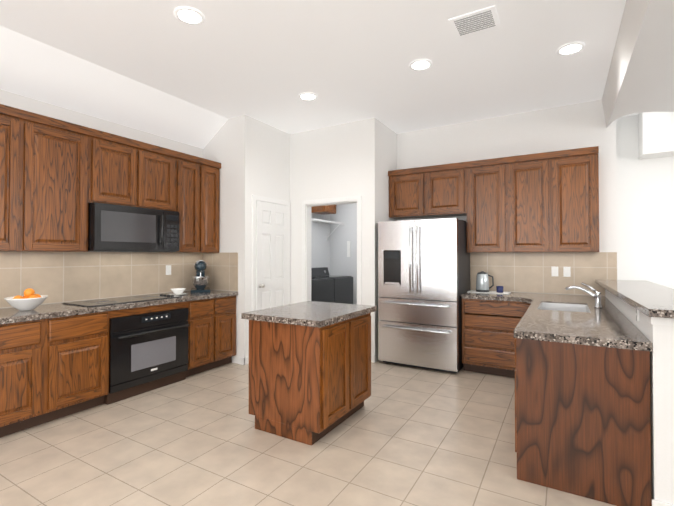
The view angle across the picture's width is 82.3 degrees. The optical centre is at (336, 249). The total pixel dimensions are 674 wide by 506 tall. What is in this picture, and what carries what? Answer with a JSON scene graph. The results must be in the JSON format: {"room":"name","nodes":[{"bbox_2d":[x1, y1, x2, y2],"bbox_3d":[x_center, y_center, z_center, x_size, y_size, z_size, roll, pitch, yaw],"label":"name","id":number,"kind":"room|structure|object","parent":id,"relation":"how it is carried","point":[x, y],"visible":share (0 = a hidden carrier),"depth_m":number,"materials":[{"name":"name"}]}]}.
{"room":"kitchen","nodes":[
{"label":"kitchen","id":0,"kind":"room"},
{"bbox_2d":[0,26,228,148],"bbox_3d":[-3.086,-1.682,2.481,0.520,0.684,5.930,0,-1,30],"label":"ceiling","id":1,"kind":"structure","parent":0,"point":[35,69],"depth_m":3.71,"materials":[{"name":"paint"}]},
{"bbox_2d":[0,89,329,274],"bbox_3d":[-2.526,-0.302,4.029,0.200,3.400,9.500,0,-1,30],"label":"wall","id":2,"kind":"structure","parent":0,"point":[14,100],"depth_m":4.27,"materials":[{"name":"paint"}]},
{"bbox_2d":[0,104,23,251],"bbox_3d":[-2.827,-0.553,2.995,0.328,1.128,0.505,0,-1,30],"label":"upper cabinet","id":3,"kind":"object","parent":2,"relation":"attached to","point":[11,119],"depth_m":3.07,"materials":[{"name":"brown wood"}]},
{"bbox_2d":[24,112,91,251],"bbox_3d":[-2.567,-0.547,3.437,0.328,1.128,0.520,0,-1,30],"label":"upper cabinet","id":4,"kind":"object","parent":2,"relation":"attached to","point":[57,176],"depth_m":3.34,"materials":[{"name":"brown wood"}]},
{"bbox_2d":[0,251,202,307],"bbox_3d":[-2.953,0.254,3.089,0.008,0.482,4.660,0,-1,30],"label":"backsplash","id":5,"kind":"structure","parent":2,"relation":"attached to","point":[58,277],"depth_m":3.89,"materials":[{"name":"beige tile"}]},
{"bbox_2d":[166,265,170,274],"bbox_3d":[-2.029,0.246,4.646,0.008,0.115,0.070,0,-1,30],"label":"electrical outlet","id":6,"kind":"object","parent":5,"relation":"attached to","point":[168,269],"visible":1,"depth_m":4.64,"materials":[{"name":"white plastic"}]},
{"bbox_2d":[92,129,147,207],"bbox_3d":[-2.300,-0.769,3.896,0.328,0.670,0.538,0,-1,30],"label":"upper cabinet","id":7,"kind":"object","parent":2,"relation":"attached to","point":[119,164],"depth_m":3.82,"materials":[{"name":"brown wood"}]},
{"bbox_2d":[88,202,179,251],"bbox_3d":[-2.151,-0.203,4.028,0.444,0.454,0.910,0,-1,30],"label":"microwave","id":8,"kind":"object","parent":7,"relation":"attached to","point":[116,228],"visible":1,"depth_m":3.85,"materials":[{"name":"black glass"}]},
{"bbox_2d":[148,144,179,211],"bbox_3d":[-2.101,-0.765,4.234,0.328,0.670,0.538,0,-1,30],"label":"upper cabinet","id":9,"kind":"object","parent":2,"relation":"attached to","point":[163,164],"depth_m":4.24,"materials":[{"name":"brown wood"}]},
{"bbox_2d":[176,152,207,251],"bbox_3d":[-1.862,-0.530,4.639,0.328,1.128,0.408,0,-1,30],"label":"upper cabinet","id":10,"kind":"object","parent":2,"relation":"attached to","point":[193,235],"depth_m":4.59,"materials":[{"name":"brown wood"}]},
{"bbox_2d":[208,160,220,251],"bbox_3d":[-1.733,-0.527,4.857,0.328,1.128,0.391,0,-1,30],"label":"upper cabinet","id":11,"kind":"object","parent":2,"relation":"attached to","point":[213,168],"depth_m":4.85,"materials":[{"name":"brown wood"}]},
{"bbox_2d":[311,205,335,214],"bbox_3d":[-0.257,-0.977,7.380,0.328,0.560,0.440,0,-1,30],"label":"wall cabinet","id":12,"kind":"object","parent":2,"relation":"attached to","point":[327,209],"visible":0.33,"depth_m":7.24,"materials":[{"name":"brown wood"}]},
{"bbox_2d":[311,218,344,239],"bbox_3d":[-0.522,-0.375,6.900,0.348,0.344,2.082,0,-1,30],"label":"shelf","id":13,"kind":"object","parent":2,"relation":"attached to","point":[322,221],"visible":0.48,"depth_m":7.35,"materials":[{"name":"white metal"}]},
{"bbox_2d":[203,115,289,362],"bbox_3d":[-1.195,-0.284,5.359,0.750,3.400,1.020,0,-1,30],"label":"wall","id":14,"kind":"structure","parent":0,"point":[251,155],"depth_m":4.86,"materials":[{"name":"paint"}]},
{"bbox_2d":[203,253,237,291],"bbox_3d":[-1.499,0.279,4.933,0.632,0.482,0.008,0,-1,30],"label":"backsplash","id":15,"kind":"structure","parent":14,"relation":"attached to","point":[221,270],"depth_m":4.90,"materials":[{"name":"beige tile"}]},
{"bbox_2d":[237,357,243,364],"bbox_3d":[-1.173,1.362,4.725,0.117,0.090,0.012,0,-1,30],"label":"baseboard","id":16,"kind":"structure","parent":14,"relation":"attached to","point":[240,360],"depth_m":4.72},
{"bbox_2d":[244,356,248,364],"bbox_3d":[-1.099,1.363,4.748,0.012,0.090,0.127,0,-1,30],"label":"baseboard","id":17,"kind":"structure","parent":14,"relation":"attached to","point":[246,360],"depth_m":4.72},
{"bbox_2d":[252,195,289,310],"bbox_3d":[-0.866,0.364,5.151,0.017,2.098,0.772,0,-1,30],"label":"door frame","id":18,"kind":"structure","parent":14,"relation":"attached to","point":[268,200],"depth_m":4.86,"materials":[{"name":"white wood"}]},
{"bbox_2d":[256,201,287,309],"bbox_3d":[-0.832,0.394,5.130,0.094,2.022,0.640,0,-1,30],"label":"pantry door","id":19,"kind":"structure","parent":14,"relation":"in","point":[271,255],"depth_m":5.12,"materials":[{"name":"white wood"}]},
{"bbox_2d":[0,360,614,505],"bbox_3d":[-0.516,1.431,2.826,4.860,0.100,9.500,0,-1,30],"label":"floor","id":20,"kind":"structure","parent":0,"point":[404,435],"depth_m":2.61,"materials":[{"name":"beige tile"}]},
{"bbox_2d":[0,318,47,437],"bbox_3d":[-2.674,0.960,2.937,0.627,0.845,0.520,0,-1,30],"label":"base cabinet","id":21,"kind":"object","parent":20,"relation":"on","point":[23,345],"depth_m":2.89,"materials":[{"name":"brown wood"}]},
{"bbox_2d":[48,310,111,421],"bbox_3d":[-2.416,0.966,3.378,0.627,0.845,0.502,0,-1,30],"label":"base cabinet","id":22,"kind":"object","parent":20,"relation":"on","point":[54,361],"depth_m":3.22,"materials":[{"name":"brown wood"}]},
{"bbox_2d":[0,290,237,325],"bbox_3d":[-2.678,0.515,2.923,0.642,0.045,4.658,0,-1,30],"label":"countertop","id":23,"kind":"structure","parent":22,"relation":"on","point":[54,310],"depth_m":3.32,"materials":[{"name":"grey stone"}]},
{"bbox_2d":[4,288,47,310],"bbox_3d":[-2.543,0.405,3.160,0.284,0.177,0.284,0,-1,30],"label":"fruit bowl","id":24,"kind":"object","parent":23,"relation":"on","point":[30,299],"visible":1,"depth_m":3.11,"materials":[{"name":"white ceramic"}]},
{"bbox_2d":[62,294,181,306],"bbox_3d":[-2.110,0.493,3.867,0.470,0.023,0.940,0,-1,30],"label":"cooktop","id":25,"kind":"object","parent":23,"relation":"in","point":[106,301],"visible":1,"depth_m":3.75,"materials":[{"name":"black glass"}]},
{"bbox_2d":[169,288,187,294],"bbox_3d":[-1.799,0.477,4.369,0.210,0.067,0.210,0,-1,30],"label":"bowl","id":26,"kind":"object","parent":23,"relation":"on","point":[177,291],"visible":1,"depth_m":4.33,"materials":[{"name":"white ceramic"}]},
{"bbox_2d":[191,260,209,292],"bbox_3d":[-1.688,0.323,4.771,0.220,0.386,0.365,0,-1,-20],"label":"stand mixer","id":27,"kind":"object","parent":23,"relation":"on","point":[200,281],"visible":1,"depth_m":4.64,"materials":[{"name":"plastic"}]},
{"bbox_2d":[152,298,219,380],"bbox_3d":[-1.759,0.982,4.497,0.627,0.845,0.433,0,-1,30],"label":"base cabinet","id":28,"kind":"object","parent":20,"relation":"on","point":[203,320],"depth_m":4.31,"materials":[{"name":"brown wood"}]},
{"bbox_2d":[109,308,188,393],"bbox_3d":[-2.008,0.958,3.911,0.595,0.667,0.820,0,-1,30],"label":"oven","id":29,"kind":"object","parent":28,"relation":"in","point":[147,347],"visible":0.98,"depth_m":3.73,"materials":[{"name":"black metal"}]},
{"bbox_2d":[220,294,237,365],"bbox_3d":[-1.614,0.985,4.744,0.627,0.845,0.431,0,-1,30],"label":"base cabinet","id":30,"kind":"object","parent":20,"relation":"on","point":[227,305],"depth_m":4.65,"materials":[{"name":"brown wood"}]},
{"bbox_2d":[241,301,376,445],"bbox_3d":[-0.196,0.941,3.207,0.735,0.890,0.920,0,-1,30],"label":"kitchen island","id":31,"kind":"object","parent":20,"relation":"on","point":[309,372],"visible":1,"depth_m":2.88,"materials":[{"name":"brown wood"}]},
{"bbox_2d":[311,277,333,302],"bbox_3d":[-0.509,0.882,6.532,0.670,1.100,0.685,0,-1,30],"label":"washer","id":32,"kind":"object","parent":20,"relation":"on","point":[322,289],"visible":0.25,"depth_m":6.36,"materials":[{"name":"black metal"}]},
{"bbox_2d":[311,267,352,303],"bbox_3d":[-0.155,0.890,7.135,0.670,1.100,0.685,0,-1,30],"label":"dryer","id":33,"kind":"object","parent":20,"relation":"on","point":[343,289],"visible":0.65,"depth_m":7.04,"materials":[{"name":"black metal"}]},
{"bbox_2d":[378,218,469,372],"bbox_3d":[1.091,0.521,4.822,0.955,1.775,0.812,0,-1,30],"label":"fridge","id":34,"kind":"object","parent":20,"relation":"on","point":[423,275],"visible":1,"depth_m":4.50,"materials":[{"name":"silver metal"}]},
{"bbox_2d":[462,299,532,376],"bbox_3d":[1.909,0.981,4.482,0.765,0.845,0.619,0,-1,30],"label":"base cabinet","id":35,"kind":"object","parent":20,"relation":"on","point":[487,324],"depth_m":4.27,"materials":[{"name":"brown wood"}]},
{"bbox_2d":[461,292,536,298],"bbox_3d":[1.898,0.536,4.491,0.757,0.045,0.625,0,-1,30],"label":"countertop","id":36,"kind":"structure","parent":35,"relation":"on","point":[468,295],"depth_m":4.30,"materials":[{"name":"grey stone"}]},
{"bbox_2d":[468,271,510,293],"bbox_3d":[1.825,0.387,4.638,0.460,0.253,0.230,0,-1,30],"label":"kettle","id":37,"kind":"object","parent":36,"relation":"on","point":[482,282],"visible":1,"depth_m":4.61,"materials":[{"name":"silver metal"}]},
{"bbox_2d":[496,286,503,292],"bbox_3d":[1.915,0.467,4.532,0.080,0.075,0.079,0,-1,30],"label":"cup","id":38,"kind":"object","parent":36,"relation":"on","point":[499,289],"visible":1,"depth_m":4.50,"materials":[{"name":"blue ceramic"}]},
{"bbox_2d":[533,293,612,306],"bbox_3d":[2.444,0.530,4.029,0.652,0.045,0.869,0,-1,30],"label":"countertop","id":39,"kind":"structure","parent":35,"relation":"on","point":[561,300],"depth_m":3.83,"materials":[{"name":"grey stone"}]},
{"bbox_2d":[529,303,616,314],"bbox_3d":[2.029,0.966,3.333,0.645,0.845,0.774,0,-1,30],"label":"sink","id":40,"kind":"object","parent":39,"relation":"in","point":[544,306],"depth_m":3.61,"materials":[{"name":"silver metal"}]},
{"bbox_2d":[565,282,601,307],"bbox_3d":[2.145,0.391,3.361,0.269,0.211,0.089,0,-1,30],"label":"faucet","id":41,"kind":"object","parent":40,"relation":"on","point":[597,296],"visible":1,"depth_m":3.31,"materials":[{"name":"silver metal"}]},
{"bbox_2d":[509,335,651,505],"bbox_3d":[1.502,0.953,2.430,0.649,0.845,0.630,0,-1,30],"label":"base cabinet","id":42,"kind":"object","parent":20,"relation":"on","point":[577,367],"depth_m":2.14,"materials":[{"name":"brown wood"}]},
{"bbox_2d":[513,307,651,350],"bbox_3d":[1.614,0.511,2.615,0.652,0.045,1.089,0,-1,30],"label":"countertop","id":43,"kind":"structure","parent":42,"relation":"on","point":[583,328],"depth_m":2.34,"materials":[{"name":"grey stone"}]},
{"bbox_2d":[0,0,625,133],"bbox_3d":[-0.699,-1.865,2.062,4.025,0.330,7.520,0,-1,30],"label":"ceiling","id":44,"kind":"structure","parent":0,"point":[268,62],"depth_m":3.29,"materials":[{"name":"paint"}]},
{"bbox_2d":[174,6,204,24],"bbox_3d":[-1.064,-1.685,2.785,0.210,0.010,0.210,0,-1,30],"label":"recessed light","id":45,"kind":"object","parent":44,"relation":"in","point":[189,15],"visible":1,"depth_m":2.78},
{"bbox_2d":[298,92,317,100],"bbox_3d":[-0.315,-1.665,4.200,0.210,0.010,0.210,0,-1,30],"label":"recessed light","id":46,"kind":"object","parent":44,"relation":"in","point":[308,96],"visible":1,"depth_m":4.20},
{"bbox_2d":[409,59,431,70],"bbox_3d":[0.759,-1.675,3.501,0.210,0.010,0.210,0,-1,30],"label":"recessed light","id":47,"kind":"object","parent":44,"relation":"in","point":[420,64],"visible":1,"depth_m":3.49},
{"bbox_2d":[448,5,499,36],"bbox_3d":[1.020,-1.682,2.860,0.320,0.012,0.260,0,-1,30],"label":"ceiling vent","id":48,"kind":"object","parent":44,"relation":"in","point":[476,21],"visible":1,"depth_m":2.84,"materials":[{"name":"white metal"}]},
{"bbox_2d":[556,42,585,55],"bbox_3d":[1.955,-1.679,3.227,0.210,0.010,0.210,0,-1,30],"label":"recessed light","id":49,"kind":"object","parent":44,"relation":"in","point":[570,48],"visible":1,"depth_m":3.22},
{"bbox_2d":[290,118,378,361],"bbox_3d":[-0.070,-0.286,5.220,1.330,3.400,0.120,0,-1,30],"label":"wall","id":50,"kind":"structure","parent":0,"point":[331,161],"depth_m":5.08,"materials":[{"name":"paint"}]},
{"bbox_2d":[302,196,361,304],"bbox_3d":[-0.058,0.363,5.194,0.930,2.100,0.138,0,-1,30],"label":"trim","id":51,"kind":"structure","parent":50,"relation":"attached to","point":[306,251],"depth_m":5.34,"materials":[{"name":"white wood"}]},
{"bbox_2d":[371,355,374,362],"bbox_3d":[0.393,1.364,4.849,0.178,0.090,0.012,0,-1,30],"label":"baseboard","id":52,"kind":"structure","parent":50,"relation":"attached to","point":[373,358],"depth_m":4.81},
{"bbox_2d":[330,203,356,303],"bbox_3d":[0.759,-0.255,7.493,1.960,3.400,0.200,0,-1,30],"label":"wall","id":53,"kind":"structure","parent":0,"point":[341,262],"depth_m":7.73,"materials":[{"name":"white paint"}]},
{"bbox_2d":[347,241,349,256],"bbox_3d":[0.234,-0.013,7.672,0.070,0.320,0.014,0,-1,30],"label":"panel","id":54,"kind":"object","parent":53,"relation":"attached to","point":[348,248],"visible":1,"depth_m":7.67,"materials":[{"name":"white plastic"}]},
{"bbox_2d":[379,121,396,221],"bbox_3d":[1.094,-0.275,6.009,0.120,3.400,2.420,0,-1,30],"label":"wall","id":55,"kind":"structure","parent":0,"point":[387,149],"depth_m":5.14,"materials":[{"name":"paint"}]},
{"bbox_2d":[397,99,616,294],"bbox_3d":[1.983,-0.291,4.896,2.540,3.400,0.120,0,-1,30],"label":"wall","id":56,"kind":"structure","parent":0,"point":[574,126],"depth_m":4.64,"materials":[{"name":"paint"}]},
{"bbox_2d":[388,146,598,252],"bbox_3d":[1.789,-0.516,4.745,2.358,1.103,0.338,0,-1,30],"label":"upper cabinet","id":57,"kind":"object","parent":56,"relation":"attached to","point":[544,202],"visible":1,"depth_m":4.42,"materials":[{"name":"brown wood"}]},
{"bbox_2d":[470,252,616,295],"bbox_3d":[2.381,0.274,4.581,1.538,0.482,0.008,0,-1,30],"label":"backsplash","id":58,"kind":"structure","parent":56,"relation":"attached to","point":[527,272],"depth_m":4.54,"materials":[{"name":"beige tile"}]},
{"bbox_2d":[551,266,557,275],"bbox_3d":[2.533,0.254,4.482,0.070,0.115,0.008,0,-1,30],"label":"electrical outlet","id":59,"kind":"object","parent":58,"relation":"attached to","point":[554,270],"visible":1,"depth_m":4.48,"materials":[{"name":"white plastic"}]},
{"bbox_2d":[563,267,570,276],"bbox_3d":[2.636,0.253,4.422,0.070,0.115,0.008,0,-1,30],"label":"electrical outlet","id":60,"kind":"object","parent":58,"relation":"attached to","point":[566,271],"visible":1,"depth_m":4.42,"materials":[{"name":"white plastic"}]},
{"bbox_2d":[602,0,649,126],"bbox_3d":[1.056,-1.548,1.028,0.043,0.331,7.520,0,-1,30],"label":"wall","id":61,"kind":"structure","parent":0,"point":[634,12],"depth_m":2.92,"materials":[{"name":"paint"}]},
{"bbox_2d":[605,289,673,503],"bbox_3d":[2.352,0.869,3.070,0.166,1.030,2.626,0,-1,30],"label":"wall","id":62,"kind":"structure","parent":0,"point":[657,332],"depth_m":1.97,"materials":[{"name":"paint"}]},
{"bbox_2d":[635,308,639,321],"bbox_3d":[1.851,0.400,2.378,0.008,0.080,0.110,0,-1,30],"label":"outlet","id":63,"kind":"object","parent":62,"relation":"attached to","point":[636,314],"visible":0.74,"depth_m":2.36,"materials":[{"name":"white plastic"}]},
{"bbox_2d":[652,499,673,505],"bbox_3d":[1.689,1.324,1.933,0.174,0.090,0.012,0,-1,30],"label":"baseboard","id":64,"kind":"structure","parent":62,"relation":"attached to","point":[657,503],"depth_m":1.96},
{"bbox_2d":[607,0,673,126],"bbox_3d":[3.312,-1.726,0.159,4.733,0.660,8.300,0,-1,30],"label":"wall","id":65,"kind":"structure","parent":0,"point":[647,84],"depth_m":2.91,"materials":[{"name":"paint"}]},
{"bbox_2d":[616,114,673,288],"bbox_3d":[5.533,-0.306,3.764,4.970,3.400,0.200,0,-1,30],"label":"wall","id":66,"kind":"structure","parent":0,"point":[645,216],"depth_m":4.71,"materials":[{"name":"paint"}]},
{"bbox_2d":[638,112,673,159],"bbox_3d":[5.502,-1.400,3.508,4.350,0.560,0.300,0,-1,30],"label":"window","id":67,"kind":"structure","parent":0,"point":[655,134],"depth_m":4.43,"materials":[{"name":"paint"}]}
]}

